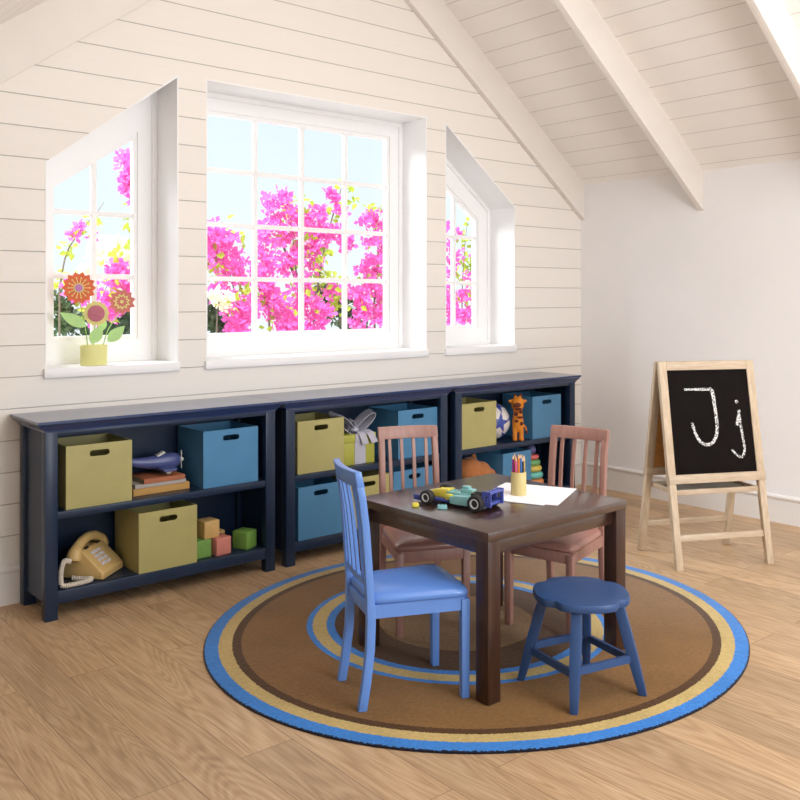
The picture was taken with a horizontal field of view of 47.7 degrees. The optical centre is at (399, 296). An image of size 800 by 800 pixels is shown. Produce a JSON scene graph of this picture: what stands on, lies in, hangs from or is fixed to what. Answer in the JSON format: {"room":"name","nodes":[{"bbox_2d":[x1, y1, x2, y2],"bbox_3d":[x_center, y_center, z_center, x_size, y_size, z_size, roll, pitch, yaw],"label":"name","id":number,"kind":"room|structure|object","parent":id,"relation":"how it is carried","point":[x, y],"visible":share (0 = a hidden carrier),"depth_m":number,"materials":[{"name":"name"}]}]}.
{"room":"children's playroom","nodes":[
{"label":"children's playroom","id":0,"kind":"room"},
{"bbox_2d":[0,0,580,566],"bbox_3d":[-1.324,-0.518,3.847,6.357,3.477,0.200,0,0,-40],"label":"wall","id":1,"kind":"structure","parent":0,"point":[379,54],"depth_m":4.19,"materials":[{"name":"white wood"}]},
{"bbox_2d":[43,76,179,378],"bbox_3d":[-1.283,-0.328,3.909,0.590,1.308,0.274,0,0,-40],"label":"window","id":2,"kind":"structure","parent":1,"relation":"in","point":[150,125],"depth_m":4.06,"materials":[{"name":"white wood"}]},
{"bbox_2d":[60,272,134,365],"bbox_3d":[-1.273,0.091,3.822,0.311,0.392,0.083,0,0,-30],"label":"flowers","id":3,"kind":"object","parent":2,"relation":"on","point":[79,288],"visible":1,"depth_m":3.78,"materials":[{"name":"orange fabric"}]},
{"bbox_2d":[0,460,581,606],"bbox_3d":[-1.252,1.125,3.763,6.357,0.149,0.021,0,0,-40],"label":"baseboard","id":4,"kind":"structure","parent":1,"relation":"attached to","point":[9,575],"depth_m":3.53,"materials":[{"name":"paint"}]},
{"bbox_2d":[0,0,584,219],"bbox_3d":[-0.363,-1.341,4.507,4.036,1.715,0.035,0,0,-40],"label":"ceiling beam","id":5,"kind":"structure","parent":1,"relation":"attached to","point":[49,27],"depth_m":4.97,"materials":[{"name":"white wood"}]},
{"bbox_2d":[204,79,428,368],"bbox_3d":[-0.446,-0.330,4.619,1.353,1.312,0.274,0,0,-40],"label":"window","id":6,"kind":"structure","parent":1,"relation":"in","point":[403,334],"depth_m":4.84,"materials":[{"name":"white wood"}]},
{"bbox_2d":[444,123,516,355],"bbox_3d":[0.391,-0.324,5.328,0.582,1.300,0.274,0,0,-40],"label":"window","id":7,"kind":"structure","parent":1,"relation":"in","point":[469,187],"depth_m":5.47,"materials":[{"name":"white wood"}]},
{"bbox_2d":[0,484,799,799],"bbox_3d":[0.684,1.230,1.557,6.457,0.060,6.290,0,0,-40],"label":"floor","id":8,"kind":"structure","parent":0,"point":[115,697],"depth_m":2.54,"materials":[{"name":"brown wood"}]},
{"bbox_2d":[10,395,282,622],"bbox_3d":[-1.018,0.829,3.754,1.054,0.742,0.321,0,0,-40],"label":"bookcase","id":9,"kind":"object","parent":8,"relation":"on","point":[48,530],"visible":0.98,"depth_m":3.65,"materials":[{"name":"blue paint"}]},
{"bbox_2d":[58,530,122,588],"bbox_3d":[-1.228,1.014,3.550,0.180,0.160,0.358,0,0,9],"label":"telephone","id":10,"kind":"object","parent":9,"relation":"on","point":[90,557],"visible":1,"depth_m":3.52,"materials":[{"name":"yellow plastic"}]},
{"bbox_2d":[58,433,131,509],"bbox_3d":[-1.230,0.681,3.569,0.260,0.238,0.235,0,0,-40],"label":"storage bin","id":11,"kind":"object","parent":9,"relation":"on","point":[94,469],"visible":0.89,"depth_m":3.48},
{"bbox_2d":[115,500,196,573],"bbox_3d":[-1.011,0.976,3.744,0.254,0.238,0.235,0,0,-40],"label":"storage bin","id":12,"kind":"object","parent":9,"relation":"on","point":[149,538],"visible":0.91,"depth_m":3.66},
{"bbox_2d":[132,481,189,496],"bbox_3d":[-1.029,0.785,3.769,0.246,0.029,0.171,0,0,-40],"label":"book","id":13,"kind":"object","parent":9,"relation":"on","point":[185,485],"visible":0.54,"depth_m":3.70,"materials":[{"name":"paper"}]},
{"bbox_2d":[132,478,185,488],"bbox_3d":[-1.031,0.763,3.762,0.222,0.016,0.169,0,0,-40],"label":"book","id":14,"kind":"object","parent":13,"relation":"on","point":[135,485],"visible":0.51,"depth_m":3.68,"materials":[{"name":"paper"}]},
{"bbox_2d":[132,470,184,483],"bbox_3d":[-1.013,0.746,3.764,0.180,0.019,0.158,0,0,-40],"label":"book","id":15,"kind":"object","parent":14,"relation":"on","point":[155,476],"visible":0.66,"depth_m":3.73,"materials":[{"name":"paper"}]},
{"bbox_2d":[132,450,183,473],"bbox_3d":[-1.030,0.677,3.755,0.283,0.119,0.184,0,0,-37],"label":"airplane","id":16,"kind":"object","parent":15,"relation":"on","point":[162,461],"visible":0.84,"depth_m":3.75,"materials":[{"name":"blue plastic"}]},
{"bbox_2d":[197,537,210,558],"bbox_3d":[-0.847,1.058,3.821,0.074,0.074,0.074,0,0,-40],"label":"block","id":17,"kind":"object","parent":9,"relation":"on","point":[203,546],"visible":0.44,"depth_m":3.79,"materials":[{"name":"paint"}]},
{"bbox_2d":[197,517,218,539],"bbox_3d":[-0.820,0.984,3.855,0.074,0.074,0.074,0,0,-44],"label":"block","id":18,"kind":"object","parent":17,"relation":"on","point":[208,527],"visible":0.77,"depth_m":3.83,"materials":[{"name":"paint"}]},
{"bbox_2d":[177,420,257,488],"bbox_3d":[-0.795,0.681,3.948,0.264,0.238,0.235,0,0,-40],"label":"storage bin","id":19,"kind":"object","parent":9,"relation":"on","point":[221,453],"visible":0.94,"depth_m":3.87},
{"bbox_2d":[210,533,230,555],"bbox_3d":[-0.773,1.058,3.868,0.074,0.074,0.074,0,0,44],"label":"block","id":20,"kind":"object","parent":9,"relation":"on","point":[221,545],"visible":0.73,"depth_m":3.84,"materials":[{"name":"paint"}]},
{"bbox_2d":[233,527,255,549],"bbox_3d":[-0.680,1.057,3.962,0.076,0.076,0.076,0,0,26],"label":"block","id":21,"kind":"object","parent":9,"relation":"on","point":[244,538],"visible":1,"depth_m":3.93,"materials":[{"name":"paint"}]},
{"bbox_2d":[247,382,454,567],"bbox_3d":[-0.221,0.829,4.430,1.040,0.742,0.321,0,0,-40],"label":"bookcase","id":22,"kind":"object","parent":8,"relation":"on","point":[348,402],"visible":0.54,"depth_m":4.17,"materials":[{"name":"blue paint"}]},
{"bbox_2d":[295,477,341,540],"bbox_3d":[-0.437,0.976,4.229,0.250,0.238,0.235,0,0,-40],"label":"storage bin","id":23,"kind":"object","parent":22,"relation":"on","point":[317,501],"visible":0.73,"depth_m":4.14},
{"bbox_2d":[295,412,343,474],"bbox_3d":[-0.438,0.681,4.244,0.260,0.238,0.235,0,0,-40],"label":"storage bin","id":24,"kind":"object","parent":22,"relation":"on","point":[319,438],"visible":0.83,"depth_m":4.16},
{"bbox_2d":[329,409,377,465],"bbox_3d":[-0.243,0.673,4.393,0.257,0.255,0.192,0,0,-40],"label":"gift box","id":25,"kind":"object","parent":22,"relation":"on","point":[359,441],"visible":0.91,"depth_m":4.35,"materials":[{"name":"yellow paper"}]},
{"bbox_2d":[330,470,388,528],"bbox_3d":[-0.223,0.976,4.418,0.250,0.238,0.235,0,0,-40],"label":"storage bin","id":26,"kind":"object","parent":22,"relation":"on","point":[371,477],"visible":0.26,"depth_m":4.36,"materials":[{"name":"beige fabric"}]},
{"bbox_2d":[368,403,436,458],"bbox_3d":[0.014,0.681,4.632,0.262,0.238,0.235,0,0,-40],"label":"storage bin","id":27,"kind":"object","parent":22,"relation":"on","point":[402,414],"visible":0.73,"depth_m":4.55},
{"bbox_2d":[375,462,432,491],"bbox_3d":[-0.003,0.976,4.604,0.276,0.238,0.235,0,0,-40],"label":"storage bin","id":28,"kind":"object","parent":22,"relation":"on","point":[420,467],"visible":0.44,"depth_m":4.54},
{"bbox_2d":[203,551,749,753],"bbox_3d":[0.285,1.196,3.325,2.008,0.008,1.824,0,0,-40],"label":"rug","id":29,"kind":"object","parent":8,"relation":"on","point":[276,652],"visible":0.59,"depth_m":2.91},
{"bbox_2d":[334,458,469,711],"bbox_3d":[-0.008,0.847,2.759,0.372,0.689,0.277,0,0,-19],"label":"child chair","id":30,"kind":"object","parent":29,"relation":"on","point":[423,588],"visible":1,"depth_m":2.68,"materials":[{"name":"blue wood"}]},
{"bbox_2d":[377,425,469,638],"bbox_3d":[0.071,0.847,3.361,0.277,0.689,0.372,0,0,-15],"label":"child chair","id":31,"kind":"object","parent":29,"relation":"on","point":[403,546],"visible":0.56,"depth_m":3.40,"materials":[{"name":"pink wood"}]},
{"bbox_2d":[359,473,625,705],"bbox_3d":[0.311,0.939,3.082,0.669,0.504,0.621,0,0,-40],"label":"table","id":32,"kind":"object","parent":29,"relation":"on","point":[506,526],"visible":0.82,"depth_m":2.88,"materials":[{"name":"brown wood"}]},
{"bbox_2d":[412,502,418,506],"bbox_3d":[0.050,0.680,2.966,0.021,0.014,0.017,0,0,-12],"label":"brick","id":33,"kind":"object","parent":32,"relation":"on","point":[414,504],"visible":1,"depth_m":2.96,"materials":[{"name":"yellow"}]},
{"bbox_2d":[437,504,446,508],"bbox_3d":[0.137,0.680,2.937,0.030,0.014,0.017,0,0,-2],"label":"brick","id":34,"kind":"object","parent":32,"relation":"on","point":[439,506],"visible":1,"depth_m":2.93,"materials":[{"name":"teal"}]},
{"bbox_2d":[414,484,503,511],"bbox_3d":[0.195,0.654,2.997,0.290,0.066,0.140,0,0,36],"label":"race car","id":35,"kind":"object","parent":32,"relation":"on","point":[476,501],"visible":1,"depth_m":2.95,"materials":[{"name":"multicoloured plastic"}]},
{"bbox_2d":[526,484,575,505],"bbox_3d":[0.464,0.686,3.157,0.245,0.001,0.285,0,0,24],"label":"paper sheet","id":36,"kind":"object","parent":32,"relation":"on","point":[559,499],"visible":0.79,"depth_m":3.11,"materials":[{"name":"white paper"}]},
{"bbox_2d":[498,483,569,505],"bbox_3d":[0.431,0.685,3.159,0.245,0.001,0.285,0,0,28],"label":"paper sheet","id":37,"kind":"object","parent":36,"relation":"on","point":[536,495],"visible":0.64,"depth_m":3.14,"materials":[{"name":"white paper"}]},
{"bbox_2d":[511,471,525,495],"bbox_3d":[0.411,0.645,3.138,0.053,0.080,0.053,0,0,-40],"label":"pencil cup","id":38,"kind":"object","parent":37,"relation":"on","point":[518,480],"visible":0.93,"depth_m":3.12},
{"bbox_2d":[512,456,513,471],"bbox_3d":[0.392,0.612,3.134,0.008,0.136,0.007,0,0,-40],"label":"pencil","id":39,"kind":"object","parent":38,"relation":"in","point":[513,456],"visible":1,"depth_m":3.13,"materials":[{"name":"purple wood"}]},
{"bbox_2d":[515,458,516,472],"bbox_3d":[0.401,0.615,3.126,0.008,0.131,0.007,0,0,-40],"label":"pencil","id":40,"kind":"object","parent":38,"relation":"in","point":[515,458],"visible":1,"depth_m":3.12,"materials":[{"name":"pink wood"}]},
{"bbox_2d":[518,454,519,472],"bbox_3d":[0.410,0.610,3.124,0.008,0.140,0.007,0,0,-40],"label":"pencil","id":41,"kind":"object","parent":38,"relation":"in","point":[518,454],"visible":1,"depth_m":3.12,"materials":[{"name":"orange wood"}]},
{"bbox_2d":[520,455,521,472],"bbox_3d":[0.418,0.610,3.126,0.008,0.141,0.007,0,0,-40],"label":"pencil","id":42,"kind":"object","parent":38,"relation":"in","point":[520,455],"visible":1,"depth_m":3.12,"materials":[{"name":"blue wood"}]},
{"bbox_2d":[504,425,609,633],"bbox_3d":[0.597,0.847,3.358,0.277,0.689,0.372,0,0,37],"label":"child chair","id":43,"kind":"object","parent":29,"relation":"on","point":[568,550],"visible":0.48,"depth_m":3.37,"materials":[{"name":"pink wood"}]},
{"bbox_2d":[517,576,646,714],"bbox_3d":[0.552,1.044,2.764,0.295,0.296,0.295,0,0,-28],"label":"stool","id":44,"kind":"object","parent":29,"relation":"on","point":[580,596],"visible":1,"depth_m":2.71,"materials":[{"name":"blue wood"}]},
{"bbox_2d":[417,372,580,487],"bbox_3d":[0.566,0.829,5.097,1.030,0.742,0.321,0,0,-40],"label":"bookcase","id":45,"kind":"object","parent":8,"relation":"on","point":[492,387],"visible":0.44,"depth_m":5.06,"materials":[{"name":"blue paint"}]},
{"bbox_2d":[462,397,495,449],"bbox_3d":[0.346,0.681,4.906,0.260,0.238,0.235,0,0,-40],"label":"storage bin","id":46,"kind":"object","parent":45,"relation":"on","point":[478,415],"visible":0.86,"depth_m":4.82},
{"bbox_2d":[462,454,496,478],"bbox_3d":[0.398,0.974,4.923,0.252,0.250,0.192,0,0,-40],"label":"plush toy","id":47,"kind":"object","parent":45,"relation":"on","point":[471,467],"visible":0.33,"depth_m":4.85,"materials":[{"name":"brown fabric"}]},
{"bbox_2d":[496,403,509,438],"bbox_3d":[0.513,0.695,5.072,0.209,0.208,0.209,0,0,-40],"label":"ball","id":48,"kind":"object","parent":45,"relation":"on","point":[502,415],"visible":0.41,"depth_m":5.00,"materials":[{"name":"white"}]},
{"bbox_2d":[476,447,530,480],"bbox_3d":[0.572,0.976,5.094,0.230,0.238,0.235,0,0,-40],"label":"storage bin","id":49,"kind":"object","parent":45,"relation":"on","point":[500,461],"visible":0.32,"depth_m":5.01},
{"bbox_2d":[508,393,527,440],"bbox_3d":[0.657,0.667,5.018,0.110,0.264,0.078,0,0,-3],"label":"giraffe","id":50,"kind":"object","parent":45,"relation":"on","point":[517,403],"visible":1,"depth_m":5.01,"materials":[{"name":"brown fabric"}]},
{"bbox_2d":[502,391,560,438],"bbox_3d":[0.762,0.681,5.256,0.246,0.238,0.235,0,0,-40],"label":"storage bin","id":51,"kind":"object","parent":45,"relation":"on","point":[541,410],"visible":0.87,"depth_m":5.16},
{"bbox_2d":[526,445,543,482],"bbox_3d":[0.755,0.973,5.216,0.160,0.244,0.160,0,0,-40],"label":"rings","id":52,"kind":"object","parent":45,"relation":"on","point":[536,474],"visible":0.54,"depth_m":5.17,"materials":[{"name":"multicoloured plastic"}]},
{"bbox_2d":[637,360,773,571],"bbox_3d":[1.404,0.748,4.184,0.488,0.904,0.359,0,0,-14],"label":"easel","id":53,"kind":"object","parent":8,"relation":"on","point":[704,434],"visible":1,"depth_m":4.12,"materials":[{"name":"brown wood"}]},
{"bbox_2d":[651,481,757,495],"bbox_3d":[1.404,0.875,4.184,0.476,0.023,0.382,0,0,-40],"label":"tray","id":54,"kind":"object","parent":53,"relation":"on","point":[732,486],"depth_m":4.13,"materials":[{"name":"brown wood"}]},
{"bbox_2d":[0,0,799,183],"bbox_3d":[0.637,-1.445,1.550,6.577,1.623,6.340,0,0,-40],"label":"ceiling","id":55,"kind":"structure","parent":0,"point":[711,67],"depth_m":4.79,"materials":[{"name":"white wood"}]},
{"bbox_2d":[581,159,799,497],"bbox_3d":[3.116,0.199,3.619,0.120,2.042,6.290,0,0,-40],"label":"wall","id":56,"kind":"structure","parent":0,"point":[663,278],"depth_m":5.23,"materials":[{"name":"paint"}]},
{"bbox_2d":[553,0,702,210],"bbox_3d":[0.952,-1.346,4.521,2.011,1.706,0.035,0,0,-40],"label":"beam","id":57,"kind":"structure","parent":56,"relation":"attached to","point":[583,17],"depth_m":4.74,"materials":[{"name":"white wood"}]},
{"bbox_2d":[581,460,799,526],"bbox_3d":[3.127,1.125,3.497,0.021,0.149,6.090,0,0,-40],"label":"baseboard","id":58,"kind":"structure","parent":56,"relation":"attached to","point":[783,509],"depth_m":5.11,"materials":[{"name":"paint"}]},
{"bbox_2d":[746,0,799,98],"bbox_3d":[1.512,-1.346,3.862,2.011,1.706,0.035,0,0,-40],"label":"ceiling beam","id":59,"kind":"structure","parent":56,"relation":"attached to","point":[773,18],"depth_m":3.99,"materials":[{"name":"white wood"}]},
{"label":"outside","id":60,"kind":"structure","parent":0,"visible":0},
{"bbox_3d":[-6.088,1.425,11.817,22.000,0.050,18.100,0,0,-40],"label":"ground","id":61,"kind":"structure","parent":60,"visible":0},
{"bbox_2d":[54,147,129,335],"bbox_3d":[-1.938,0.212,5.793,0.656,2.386,0.448,0,0,-40],"label":"bougainvillea","id":62,"kind":"object","parent":61,"relation":"on","point":[77,230],"visible":0.35,"depth_m":5.76,"materials":[{"name":"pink plant"}]},
{"bbox_2d":[54,289,129,335],"bbox_3d":[-2.014,0.672,5.992,0.724,1.470,0.339,0,0,-40],"label":"bougainvillea","id":63,"kind":"object","parent":61,"relation":"on","point":[66,305],"visible":0.3,"depth_m":5.83,"materials":[{"name":"green plant"}]},
{"bbox_2d":[55,233,129,314],"bbox_3d":[-2.030,0.477,6.108,0.606,1.857,0.302,0,0,-40],"label":"bougainvillea","id":64,"kind":"object","parent":61,"relation":"on","point":[111,242],"visible":0.31,"depth_m":6.09,"materials":[{"name":"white plant"}]},
{"bbox_2d":[207,284,239,332],"bbox_3d":[-1.250,0.658,6.211,0.254,1.496,0.276,0,0,-29],"label":"bougainvillea","id":65,"kind":"object","parent":61,"relation":"on","point":[213,296],"visible":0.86,"depth_m":6.17,"materials":[{"name":"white plant"}]},
{"bbox_2d":[207,215,304,332],"bbox_3d":[-1.123,0.410,6.483,0.917,1.992,0.443,0,0,-40],"label":"bougainvillea","id":66,"kind":"object","parent":61,"relation":"on","point":[278,307],"visible":0.71,"depth_m":6.36,"materials":[{"name":"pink plant"}]},
{"bbox_2d":[207,284,368,332],"bbox_3d":[-0.877,0.630,6.946,1.613,1.553,0.349,0,0,-40],"label":"bougainvillea","id":67,"kind":"object","parent":61,"relation":"on","point":[211,315],"visible":0.34,"depth_m":6.55,"materials":[{"name":"green plant"}]},
{"bbox_2d":[250,179,366,329],"bbox_3d":[-0.703,0.236,6.792,0.947,2.340,0.477,0,0,-40],"label":"bougainvillea","id":68,"kind":"object","parent":61,"relation":"on","point":[283,238],"visible":0.73,"depth_m":6.75,"materials":[{"name":"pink plant"}]},
{"bbox_2d":[348,203,382,328],"bbox_3d":[-0.232,0.325,7.193,0.535,2.163,0.327,0,0,-40],"label":"bougainvillea","id":69,"kind":"object","parent":61,"relation":"on","point":[376,311],"visible":0.6,"depth_m":7.12,"materials":[{"name":"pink plant"}]},
{"bbox_2d":[446,217,471,325],"bbox_3d":[0.515,0.339,7.825,0.632,2.135,0.372,0,0,-40],"label":"bougainvillea","id":70,"kind":"object","parent":61,"relation":"on","point":[463,314],"visible":0.56,"depth_m":7.77,"materials":[{"name":"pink plant"}]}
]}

